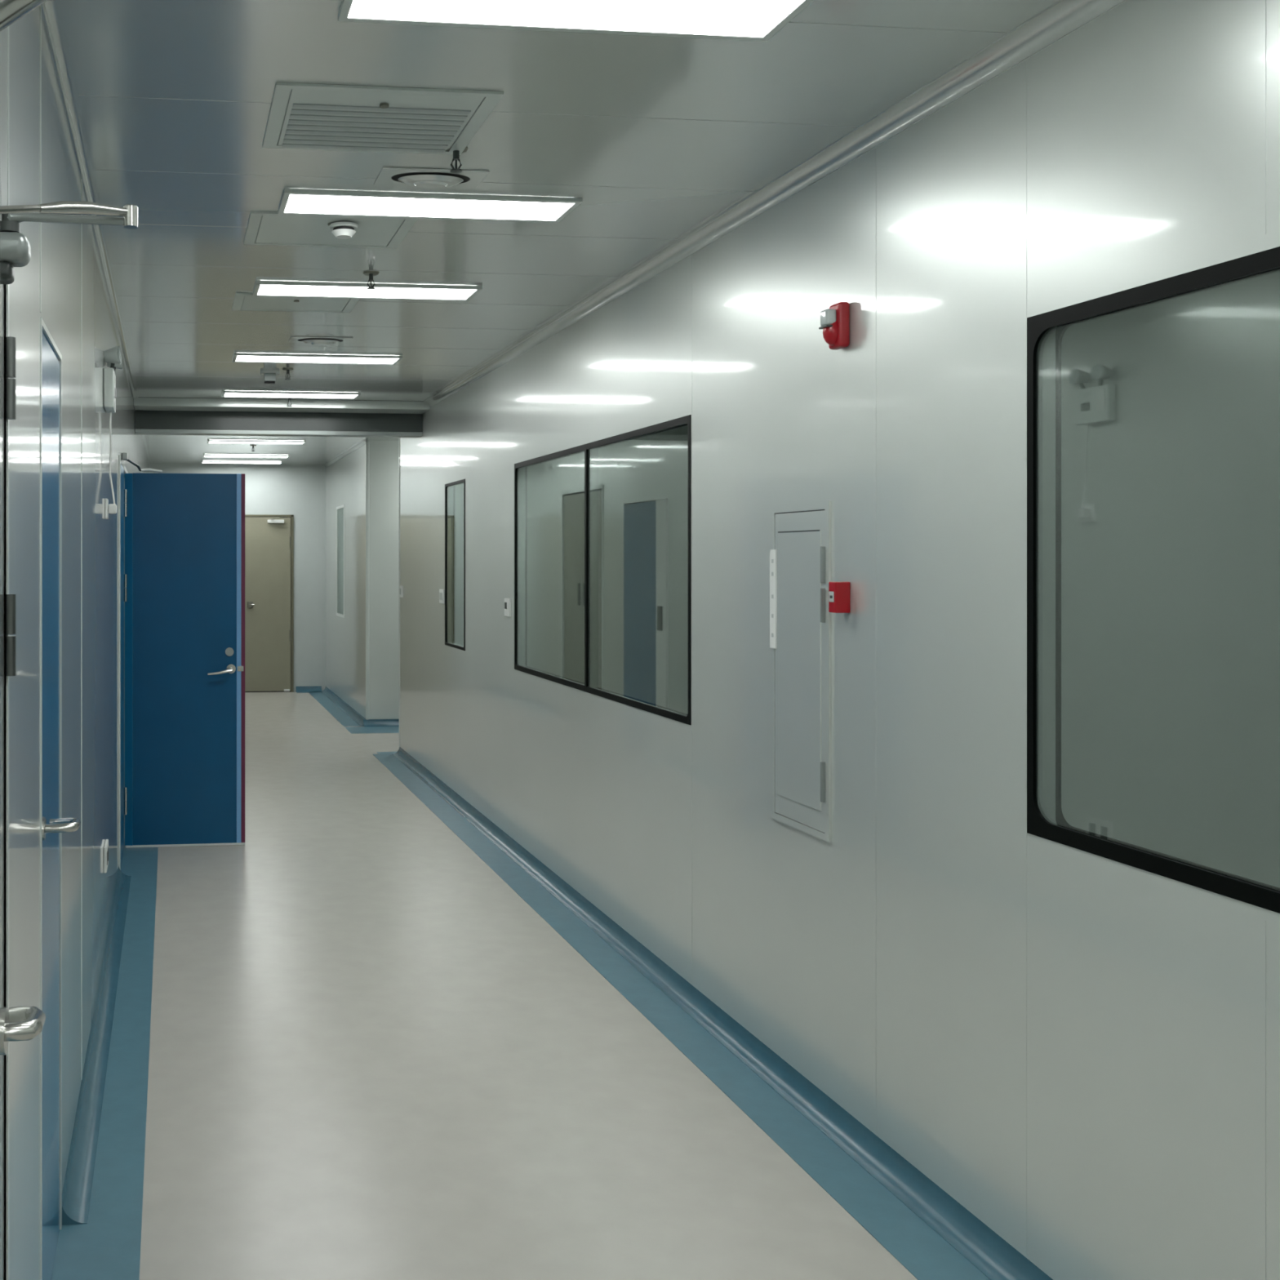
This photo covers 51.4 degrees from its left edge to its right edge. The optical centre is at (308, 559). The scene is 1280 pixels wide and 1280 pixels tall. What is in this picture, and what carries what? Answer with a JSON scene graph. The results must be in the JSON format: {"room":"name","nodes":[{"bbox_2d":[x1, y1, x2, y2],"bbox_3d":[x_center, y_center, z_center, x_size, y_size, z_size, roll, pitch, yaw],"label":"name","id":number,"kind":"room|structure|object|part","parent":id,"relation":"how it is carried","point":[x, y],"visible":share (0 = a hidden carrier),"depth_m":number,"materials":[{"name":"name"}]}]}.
{"room":"cleanroom facility corridor","nodes":[
{"label":"cleanroom facility corridor","id":0,"kind":"room"},
{"bbox_2d":[0,5,148,1279],"bbox_3d":[-0.900,0.225,5.535,0.060,2.750,19.200,0,0,-6],"label":"wall","id":1,"kind":"structure","parent":0,"point":[61,180],"depth_m":2.97,"materials":[{"name":"paint"}]},
{"bbox_2d":[0,164,45,1279],"bbox_3d":[-0.374,0.547,1.244,0.171,2.105,1.585,0,0,-6],"label":"door","id":2,"kind":"structure","parent":1,"relation":"in","point":[17,1024],"depth_m":1.93,"materials":[{"name":"paint"}]},
{"bbox_3d":[-0.428,0.547,1.238,0.063,2.105,1.585,0,0,-6],"label":"frame","id":3,"kind":"part","parent":2,"relation":"part of","materials":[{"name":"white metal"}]},
{"bbox_3d":[-0.346,0.554,1.525,0.052,0.065,0.170,0,0,-10],"label":"lever handle","id":4,"kind":"part","parent":2,"relation":"part of","materials":[{"name":"metal"}]},
{"bbox_2d":[0,200,137,284],"bbox_3d":[-0.316,-0.396,1.491,0.221,0.095,0.237,0,0,-6],"label":"door closer","id":5,"kind":"object","parent":2,"relation":"attached to","point":[15,248],"depth_m":1.56,"materials":[{"name":"silver metal"}]},
{"bbox_3d":[-0.302,-0.426,1.572,0.159,0.018,0.018,0,0,3],"label":"arm","id":6,"kind":"part","parent":5,"relation":"part of","materials":[{"name":"silver metal"}]},
{"bbox_2d":[7,4,82,1079],"bbox_3d":[-0.577,0.205,2.872,0.002,2.650,1.697,0,0,-6],"label":"joint","id":7,"kind":"object","parent":1,"relation":"attached to","point":[40,5],"visible":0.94,"depth_m":2.54,"materials":[{"name":"white metal"}]},
{"bbox_2d":[40,316,80,1279],"bbox_3d":[-0.551,0.555,2.782,0.113,2.090,0.481,0,0,-6],"label":"door","id":8,"kind":"structure","parent":1,"relation":"in","point":[51,824],"depth_m":2.70,"materials":[{"name":"blue paint"}]},
{"bbox_3d":[-0.568,0.555,2.780,0.004,2.090,0.481,0,0,-6],"label":"frame","id":9,"kind":"part","parent":8,"relation":"part of","materials":[{"name":"white metal"}]},
{"bbox_3d":[-0.516,0.550,2.638,0.074,0.048,0.164,0,0,-6],"label":"lever handle","id":10,"kind":"part","parent":8,"relation":"part of","materials":[{"name":"metal"}]},
{"bbox_2d":[40,0,151,466],"bbox_3d":[-0.853,-1.136,5.540,0.034,0.028,19.200,0,0,-6],"label":"crown molding","id":11,"kind":"structure","parent":1,"relation":"attached to","point":[51,10],"depth_m":3.44,"materials":[{"name":"paint"}]},
{"bbox_2d":[51,864,156,1279],"bbox_3d":[-0.322,1.567,1.182,0.242,0.065,10.420,0,0,-6],"label":"baseboard","id":12,"kind":"structure","parent":1,"relation":"attached to","point":[104,1182],"depth_m":3.62,"materials":[{"name":"blue plastic"}]},
{"bbox_2d":[103,839,108,872],"bbox_3d":[-0.803,1.175,4.997,0.014,0.100,0.150,0,0,-6],"label":"power socket","id":13,"kind":"object","parent":1,"relation":"attached to","point":[106,844],"visible":1,"depth_m":4.93,"materials":[{"name":"white plastic"}]},
{"bbox_2d":[105,498,108,519],"bbox_3d":[-0.813,-0.205,5.067,0.010,0.080,0.090,0,0,-6],"label":"power socket","id":14,"kind":"object","parent":1,"relation":"attached to","point":[106,500],"visible":0.98,"depth_m":5.02,"materials":[{"name":"white plastic"}]},
{"bbox_2d":[103,346,122,413],"bbox_3d":[-0.778,-0.718,5.015,0.068,0.246,0.211,0,0,-6],"label":"emergency light","id":15,"kind":"object","parent":1,"relation":"attached to","point":[113,357],"visible":1,"depth_m":4.92,"materials":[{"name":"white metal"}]},
{"bbox_2d":[107,411,116,514],"bbox_3d":[-0.790,-0.390,5.065,0.034,0.410,0.049,0,0,-6],"label":"plug","id":16,"kind":"object","parent":15,"relation":"hanging from","point":[112,508],"visible":1,"depth_m":5.05,"materials":[{"name":"white plastic"}]},
{"bbox_3d":[-0.794,-0.409,5.059,0.021,0.372,0.036,0,0,23],"label":"cord","id":17,"kind":"part","parent":16,"relation":"part of","materials":[{"name":"white plastic"}]},
{"bbox_2d":[119,454,124,870],"bbox_3d":[-0.990,0.535,6.672,0.008,2.130,0.620,0,0,-6],"label":"door frame","id":18,"kind":"structure","parent":1,"relation":"attached to","point":[122,467],"depth_m":6.57,"materials":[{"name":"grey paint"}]},
{"bbox_2d":[120,841,158,875],"bbox_3d":[-1.053,1.599,8.094,0.192,0.002,3.480,0,0,-6],"label":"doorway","id":19,"kind":"structure","parent":1,"relation":"in","point":[136,861],"depth_m":6.67,"materials":[{"name":"blue plastic"}]},
{"bbox_2d":[123,465,244,847],"bbox_3d":[-0.759,0.537,7.354,0.736,2.125,0.814,0,0,-6],"label":"door","id":20,"kind":"structure","parent":1,"relation":"in","point":[184,575],"depth_m":7.03,"materials":[{"name":"blue paint"}]},
{"bbox_3d":[-1.096,0.537,7.357,0.066,2.125,0.735,0,0,-6],"label":"frame","id":21,"kind":"part","parent":20,"relation":"part of","materials":[{"name":"white metal"}]},
{"bbox_2d":[121,453,162,472],"bbox_3d":[-0.942,-0.530,6.912,0.104,0.090,0.335,0,0,30],"label":"door closer","id":22,"kind":"object","parent":20,"relation":"attached to","point":[124,455],"depth_m":6.90,"materials":[{"name":"grey metal"}]},
{"bbox_3d":[-0.957,-0.527,6.897,0.038,0.068,0.231,0,0,16],"label":"arm","id":23,"kind":"part","parent":22,"relation":"part of","materials":[{"name":"grey metal"}]},
{"bbox_3d":[-0.484,0.612,7.012,0.159,0.057,0.074,0,0,-6],"label":"lever handle","id":24,"kind":"part","parent":20,"relation":"part of","materials":[{"name":"metal"}]},
{"bbox_3d":[-0.383,0.610,7.056,0.035,0.030,0.005,0,0,-6],"label":"latch plate","id":25,"kind":"part","parent":20,"relation":"part of","materials":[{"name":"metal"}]},
{"bbox_2d":[148,463,325,691],"bbox_3d":[-0.595,0.225,15.256,6.662,2.750,0.060,0,0,-6],"label":"wall","id":26,"kind":"structure","parent":0,"point":[299,491],"depth_m":15.28,"materials":[{"name":"white paint"}]},
{"bbox_2d":[244,514,293,692],"bbox_3d":[-0.774,0.527,15.196,1.188,2.146,0.120,0,0,-6],"label":"door","id":27,"kind":"structure","parent":26,"relation":"in","point":[268,547],"depth_m":15.22,"materials":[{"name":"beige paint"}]},
{"bbox_2d":[267,516,288,523],"bbox_3d":[-0.371,-0.483,15.170,0.245,0.077,0.134,0,0,-6],"label":"door closer","id":28,"kind":"object","parent":27,"relation":"attached to","point":[271,521],"depth_m":15.19,"materials":[{"name":"silver metal"}]},
{"bbox_3d":[-0.351,-0.502,15.156,0.209,0.038,0.102,0,0,-6],"label":"arm","id":29,"kind":"part","parent":28,"relation":"part of","materials":[{"name":"silver metal"}]},
{"bbox_2d":[296,685,321,693],"bbox_3d":[0.006,1.567,15.231,0.312,0.065,0.120,0,0,-6],"label":"baseboard","id":30,"kind":"structure","parent":26,"relation":"attached to","point":[299,689],"depth_m":15.28,"materials":[{"name":"blue plastic"}]},
{"bbox_2d":[325,440,372,719],"bbox_3d":[0.410,0.225,13.716,0.060,2.750,3.220,0,0,-6],"label":"wall","id":31,"kind":"structure","parent":0,"point":[345,479],"depth_m":13.18,"materials":[{"name":"paint"}]},
{"bbox_2d":[308,686,365,726],"bbox_3d":[0.271,1.567,13.701,0.220,0.065,3.220,0,0,-6],"label":"baseboard","id":32,"kind":"structure","parent":31,"relation":"attached to","point":[340,710],"depth_m":13.42,"materials":[{"name":"blue plastic"}]},
{"bbox_2d":[336,504,344,617],"bbox_3d":[0.382,0.015,13.975,0.066,1.230,0.660,0,0,-6],"label":"window","id":33,"kind":"structure","parent":31,"relation":"in","point":[340,509],"depth_m":13.97,"materials":[{"name":"grey glass"}]},
{"bbox_3d":[0.358,0.015,13.972,0.004,1.222,0.652,0,0,-6],"label":"pane","id":34,"kind":"part","parent":33,"relation":"part of","materials":[{"name":"clear glass"}]},
{"bbox_2d":[322,440,366,468],"bbox_3d":[0.359,-1.132,13.710,0.042,0.036,3.220,0,0,-6],"label":"crown molding","id":35,"kind":"structure","parent":31,"relation":"attached to","point":[362,442],"depth_m":13.41,"materials":[{"name":"paint"}]},
{"bbox_2d":[365,440,368,719],"bbox_3d":[0.566,0.195,12.126,0.036,2.690,0.036,0,0,-6],"label":"trim","id":36,"kind":"structure","parent":31,"relation":"attached to","point":[366,442],"depth_m":12.11,"materials":[{"name":"white metal"}]},
{"bbox_2d":[372,440,399,719],"bbox_3d":[1.839,0.225,12.283,2.470,2.750,0.060,0,0,-6],"label":"wall","id":37,"kind":"structure","parent":0,"point":[385,454],"depth_m":12.13,"materials":[{"name":"paint"}]},
{"bbox_2d":[345,719,399,733],"bbox_3d":[1.730,1.567,11.989,2.750,0.065,0.500,0,0,-6],"label":"baseboard","id":38,"kind":"structure","parent":37,"relation":"attached to","point":[371,726],"depth_m":11.98,"materials":[{"name":"blue plastic"}]},
{"bbox_2d":[124,691,917,1279],"bbox_3d":[0.680,1.660,5.733,7.400,0.120,19.450,0,0,-6],"label":"floor","id":39,"kind":"structure","parent":0,"point":[371,1057],"depth_m":3.79,"materials":[{"name":"beige plastic"}]},
{"bbox_2d":[454,425,688,713],"bbox_3d":[2.037,0.225,10.474,2.470,2.750,0.060,0,0,-6],"label":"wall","id":40,"kind":"structure","parent":0,"point":[643,481],"depth_m":10.50,"materials":[{"name":"glass"}]},
{"bbox_2d":[399,437,399,746],"bbox_3d":[0.777,0.195,10.359,0.068,2.690,0.026,0,0,-6],"label":"trim","id":41,"kind":"structure","parent":40,"relation":"attached to","point":[399,437],"depth_m":10.34,"materials":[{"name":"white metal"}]},
{"bbox_2d":[59,0,1279,465],"bbox_3d":[0.680,-1.200,5.733,7.400,0.100,19.450,0,0,-6],"label":"ceiling","id":42,"kind":"structure","parent":0,"point":[222,51],"depth_m":3.57,"materials":[{"name":"paint"}]},
{"bbox_2d":[200,460,283,463],"bbox_3d":[-0.786,-1.143,14.752,0.948,0.013,0.245,0,0,-6],"label":"recessed light","id":43,"kind":"object","parent":42,"relation":"in","point":[202,461],"visible":1,"depth_m":14.73,"materials":[{"name":"white plastic"}]},
{"bbox_2d":[202,462,279,463],"bbox_3d":[-0.786,-1.144,14.752,0.912,0.008,0.209,0,0,-6],"label":"diffuser","id":44,"kind":"object","parent":43,"relation":"attached to","point":[202,462],"depth_m":14.77,"materials":[{"name":"white plastic"}]},
{"bbox_2d":[202,453,289,457],"bbox_3d":[-0.688,-1.143,13.857,0.948,0.013,0.245,0,0,-6],"label":"recessed light","id":45,"kind":"object","parent":42,"relation":"in","point":[204,455],"visible":1,"depth_m":13.80,"materials":[{"name":"white plastic"}]},
{"bbox_2d":[204,455,287,457],"bbox_3d":[-0.688,-1.144,13.857,0.912,0.008,0.209,0,0,-6],"label":"diffuser","id":46,"kind":"object","parent":45,"relation":"attached to","point":[205,455],"depth_m":13.86,"materials":[{"name":"white plastic"}]},
{"bbox_2d":[207,440,306,444],"bbox_3d":[-0.508,-1.143,12.217,0.948,0.013,0.245,0,0,-6],"label":"recessed light","id":47,"kind":"object","parent":42,"relation":"in","point":[226,442],"visible":1,"depth_m":12.18,"materials":[{"name":"white plastic"}]},
{"bbox_2d":[208,441,302,444],"bbox_3d":[-0.508,-1.144,12.217,0.912,0.008,0.209,0,0,-6],"label":"diffuser","id":48,"kind":"object","parent":47,"relation":"attached to","point":[226,442],"depth_m":12.26,"materials":[{"name":"white plastic"}]},
{"bbox_2d":[260,369,279,383],"bbox_3d":[-0.237,-1.115,7.680,0.120,0.070,0.120,0,0,-6],"label":"box","id":49,"kind":"object","parent":42,"relation":"attached to","point":[269,375],"visible":1,"depth_m":7.65,"materials":[{"name":"white plastic"}]},
{"bbox_2d":[133,397,430,437],"bbox_3d":[-0.201,-1.037,9.223,2.130,0.224,0.420,0,0,-6],"label":"beam","id":50,"kind":"structure","parent":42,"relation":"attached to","point":[153,415],"depth_m":9.23,"materials":[{"name":"white metal"}]},
{"bbox_3d":[-0.215,-0.940,9.355,2.128,0.030,0.135,0,0,-6],"label":"rail","id":51,"kind":"part","parent":50,"relation":"part of","materials":[{"name":"silver metal"}]},
{"bbox_3d":[-0.201,-1.119,9.223,2.130,0.059,0.420,0,0,-6],"label":"head plate","id":52,"kind":"part","parent":50,"relation":"part of","materials":[{"name":"white metal"}]},
{"bbox_2d":[282,368,293,379],"bbox_3d":[-0.126,-1.118,7.581,0.068,0.064,0.068,0,0,-6],"label":"sprinkler head","id":53,"kind":"object","parent":42,"relation":"attached to","point":[287,370],"visible":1,"depth_m":7.57},
{"bbox_2d":[286,398,292,406],"bbox_3d":[-0.136,-1.118,8.918,0.068,0.064,0.068,0,0,-6],"label":"sprinkler head","id":54,"kind":"object","parent":42,"relation":"attached to","point":[289,399],"visible":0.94,"depth_m":8.91},
{"bbox_2d":[221,390,360,399],"bbox_3d":[-0.126,-1.143,8.718,0.948,0.013,0.245,0,0,-6],"label":"recessed light","id":55,"kind":"object","parent":42,"relation":"in","point":[278,394],"visible":1,"depth_m":8.69,"materials":[{"name":"white plastic"}]},
{"bbox_2d":[224,392,356,398],"bbox_3d":[-0.126,-1.144,8.718,0.912,0.008,0.209,0,0,-6],"label":"diffuser","id":56,"kind":"object","parent":55,"relation":"attached to","point":[280,395],"depth_m":8.73,"materials":[{"name":"white plastic"}]},
{"bbox_2d":[231,293,359,312],"bbox_3d":[-0.062,-1.143,5.622,0.544,0.012,0.350,0,0,-6],"label":"access panel","id":57,"kind":"object","parent":42,"relation":"attached to","point":[242,301],"visible":1,"depth_m":5.63,"materials":[{"name":"white metal"}]},
{"bbox_3d":[-0.062,-1.146,5.622,0.462,0.004,0.298,0,0,-6],"label":"panel plate","id":58,"kind":"part","parent":57,"relation":"part of","materials":[{"name":"white metal"}]},
{"bbox_2d":[232,352,402,364],"bbox_3d":[0.045,-1.143,7.157,0.948,0.013,0.245,0,0,-6],"label":"recessed light","id":59,"kind":"object","parent":42,"relation":"in","point":[237,357],"visible":1,"depth_m":7.13,"materials":[{"name":"white plastic"}]},
{"bbox_2d":[235,355,398,363],"bbox_3d":[0.045,-1.144,7.157,0.912,0.008,0.209,0,0,-6],"label":"diffuser","id":60,"kind":"object","parent":59,"relation":"attached to","point":[282,359],"depth_m":7.16,"materials":[{"name":"white plastic"}]},
{"bbox_2d":[288,336,352,345],"bbox_3d":[0.061,-1.136,6.566,0.320,0.028,0.160,0,0,-6],"label":"ceiling vent","id":61,"kind":"object","parent":42,"relation":"in","point":[313,340],"visible":1,"depth_m":6.53,"materials":[{"name":"metal"}]},
{"bbox_2d":[243,211,417,248],"bbox_3d":[0.065,-1.143,4.386,0.560,0.012,0.415,0,0,-6],"label":"access panel","id":62,"kind":"object","parent":42,"relation":"attached to","point":[264,228],"visible":1,"depth_m":4.38,"materials":[{"name":"white metal"}]},
{"bbox_2d":[328,221,358,239],"bbox_3d":[0.119,-1.119,4.288,0.100,0.040,0.100,0,0,-6],"label":"smoke detector","id":63,"kind":"object","parent":62,"relation":"attached to","point":[341,230],"visible":1,"depth_m":4.26,"materials":[{"name":"white plastic"}]},
{"bbox_2d":[253,280,482,301],"bbox_3d":[0.243,-1.143,5.348,0.948,0.013,0.245,0,0,-6],"label":"recessed light","id":64,"kind":"object","parent":42,"relation":"in","point":[262,288],"visible":0.99,"depth_m":5.32,"materials":[{"name":"white plastic"}]},
{"bbox_2d":[257,284,475,298],"bbox_3d":[0.243,-1.144,5.348,0.912,0.008,0.209,0,0,-6],"label":"diffuser","id":65,"kind":"object","parent":64,"relation":"attached to","point":[360,291],"depth_m":5.35,"materials":[{"name":"white plastic"}]},
{"bbox_2d":[362,271,379,289],"bbox_3d":[0.250,-1.118,5.042,0.068,0.064,0.068,0,0,-6],"label":"sprinkler head","id":66,"kind":"object","parent":42,"relation":"attached to","point":[371,273],"visible":1,"depth_m":5.04},
{"bbox_2d":[262,82,503,155],"bbox_3d":[0.175,-1.143,3.291,0.560,0.012,0.465,0,0,-6],"label":"ceiling vent","id":67,"kind":"object","parent":42,"relation":"attached to","point":[302,116],"visible":1,"depth_m":3.25,"materials":[{"name":"white metal"}]},
{"bbox_2d":[278,188,582,222],"bbox_3d":[0.384,-1.143,4.066,0.948,0.013,0.245,0,0,-6],"label":"recessed light","id":68,"kind":"object","parent":42,"relation":"in","point":[294,201],"visible":1,"depth_m":4.05,"materials":[{"name":"white plastic"}]},
{"bbox_2d":[373,167,489,188],"bbox_3d":[0.366,-1.136,3.777,0.320,0.028,0.160,0,0,-6],"label":"ceiling vent","id":69,"kind":"object","parent":42,"relation":"in","point":[428,178],"visible":1,"depth_m":3.75,"materials":[{"name":"metal"}]},
{"bbox_2d":[446,146,468,173],"bbox_3d":[0.412,-1.118,3.521,0.068,0.064,0.068,0,0,-6],"label":"sprinkler head","id":70,"kind":"object","parent":42,"relation":"attached to","point":[455,153],"visible":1,"depth_m":3.52},
{"bbox_3d":[0.412,-1.105,3.521,0.006,0.026,0.006,0,0,-6],"label":"bulb","id":71,"kind":"part","parent":70,"relation":"part of","materials":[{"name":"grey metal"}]},
{"bbox_2d":[78,0,1005,392],"bbox_3d":[0.408,-1.149,3.523,2.042,0.001,10.117,0,0,-6],"label":"joint","id":72,"kind":"object","parent":42,"relation":"attached to","point":[326,0],"visible":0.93,"depth_m":3.93,"materials":[{"name":"paint"}]},
{"bbox_2d":[337,0,813,41],"bbox_3d":[0.546,-1.143,2.585,0.948,0.013,0.245,0,0,-6],"label":"recessed light","id":73,"kind":"object","parent":42,"relation":"in","point":[730,20],"visible":1,"depth_m":2.63,"materials":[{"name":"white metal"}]},
{"bbox_2d":[400,0,1279,1279],"bbox_3d":[1.550,0.225,3.298,0.060,2.750,14.220,0,0,-6],"label":"wall","id":74,"kind":"structure","parent":0,"point":[1145,120],"depth_m":3.13,"materials":[{"name":"paint"}]},
{"bbox_2d":[376,751,396,754],"bbox_3d":[0.654,1.599,10.428,0.170,0.002,0.110,0,0,-6],"label":"baseboard","id":75,"kind":"structure","parent":74,"relation":"attached to","point":[378,753],"depth_m":10.41,"materials":[{"name":"blue plastic"}]},
{"bbox_2d":[400,585,403,597],"bbox_3d":[0.752,0.258,10.248,0.014,0.095,0.090,0,0,-6],"label":"wall switch","id":76,"kind":"object","parent":74,"relation":"attached to","point":[401,586],"visible":1,"depth_m":10.22,"materials":[{"name":"white plastic"}]},
{"bbox_2d":[439,589,444,603],"bbox_3d":[0.920,0.253,8.712,0.014,0.095,0.120,0,0,-6],"label":"wall switch","id":77,"kind":"object","parent":74,"relation":"attached to","point":[441,591],"visible":1,"depth_m":8.69,"materials":[{"name":"white plastic"}]},
{"bbox_2d":[444,479,465,650],"bbox_3d":[0.998,0.032,8.345,0.066,1.100,0.587,0,0,-6],"label":"window","id":78,"kind":"structure","parent":74,"relation":"in","point":[451,486],"depth_m":8.62,"materials":[{"name":"grey plastic"}]},
{"bbox_3d":[1.027,0.032,8.348,0.007,1.100,0.587,0,0,-6],"label":"frame","id":79,"kind":"part","parent":78,"relation":"part of","materials":[{"name":"black metal"}]},
{"bbox_2d":[504,598,511,617],"bbox_3d":[1.107,0.265,7.007,0.014,0.100,0.110,0,0,-6],"label":"wall switch","id":80,"kind":"object","parent":74,"relation":"attached to","point":[507,601],"visible":1,"depth_m":6.98,"materials":[{"name":"white plastic"}]},
{"bbox_2d":[514,414,690,724],"bbox_3d":[1.284,0.036,5.723,0.067,1.123,2.347,0,0,-6],"label":"window","id":81,"kind":"structure","parent":74,"relation":"in","point":[590,686],"depth_m":5.70,"materials":[{"name":"grey plastic"}]},
{"bbox_2d":[373,746,1053,1279],"bbox_3d":[1.410,1.567,3.293,0.220,0.065,14.240,0,0,-6],"label":"baseboard","id":82,"kind":"structure","parent":74,"relation":"attached to","point":[933,1236],"depth_m":3.79,"materials":[{"name":"blue plastic"}]},
{"bbox_2d":[422,0,1125,408],"bbox_3d":[1.494,-1.126,3.292,0.054,0.048,14.220,0,0,-6],"label":"crown molding","id":83,"kind":"structure","parent":74,"relation":"attached to","point":[1064,17],"depth_m":3.46,"materials":[{"name":"paint"}]},
{"bbox_2d":[769,501,831,842],"bbox_3d":[1.460,0.319,3.758,0.020,0.973,0.350,0,0,-6],"label":"hatch","id":84,"kind":"object","parent":74,"relation":"attached to","point":[800,551],"visible":1,"depth_m":3.74,"materials":[{"name":"paint"}]},
{"bbox_3d":[1.462,0.320,3.757,0.004,0.810,0.260,0,0,-6],"label":"raised panel","id":85,"kind":"part","parent":84,"relation":"part of","materials":[{"name":"paint"}]},
{"bbox_2d":[818,302,849,349],"bbox_3d":[1.464,-0.652,3.510,0.066,0.125,0.065,0,0,-6],"label":"fire alarm strobe","id":86,"kind":"object","parent":74,"relation":"attached to","point":[835,320],"visible":1,"depth_m":3.49,"materials":[{"name":"red plastic"}]},
{"bbox_2d":[828,582,849,613],"bbox_3d":[1.475,0.104,3.500,0.046,0.086,0.039,0,0,-6],"label":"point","id":87,"kind":"object","parent":74,"relation":"attached to","point":[838,592],"visible":1,"depth_m":3.48,"materials":[{"name":"red plastic"}]},
{"bbox_3d":[1.453,0.102,3.499,0.002,0.029,0.024,0,0,-6],"label":"label plate","id":88,"kind":"part","parent":87,"relation":"part of","materials":[{"name":"grey plastic"}]},
{"bbox_2d":[691,0,1266,1279],"bbox_3d":[1.579,0.215,2.757,0.001,2.630,3.601,0,0,-6],"label":"joint","id":89,"kind":"object","parent":74,"relation":"attached to","point":[1264,0],"visible":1,"depth_m":2.77,"materials":[{"name":"paint"}]},
{"bbox_2d":[1026,246,1279,913],"bbox_3d":[1.716,0.034,1.784,0.066,1.130,1.974,0,0,-6],"label":"window","id":90,"kind":"structure","parent":74,"relation":"in","point":[1046,820],"depth_m":2.75,"materials":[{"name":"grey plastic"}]},
{"bbox_2d":[1061,271,1279,888],"bbox_3d":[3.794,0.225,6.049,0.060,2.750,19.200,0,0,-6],"label":"window pane","id":91,"kind":"structure","parent":0,"point":[1171,409],"depth_m":5.54,"materials":[{"name":"clear glass"}]},
{"bbox_3d":[-0.381,0.554,0.881,0.038,2.077,0.825,0,0,-6],"label":"door","id":92,"kind":"structure","parent":0,"visible":0},
{"bbox_2d":[0,0,53,31],"bbox_3d":[-0.279,-0.427,0.949,0.180,0.085,0.348,0,0,-6],"label":"door closer","id":93,"kind":"object","parent":92,"relation":"attached to","point":[11,11],"depth_m":0.99,"materials":[{"name":"silver metal"}]}
]}

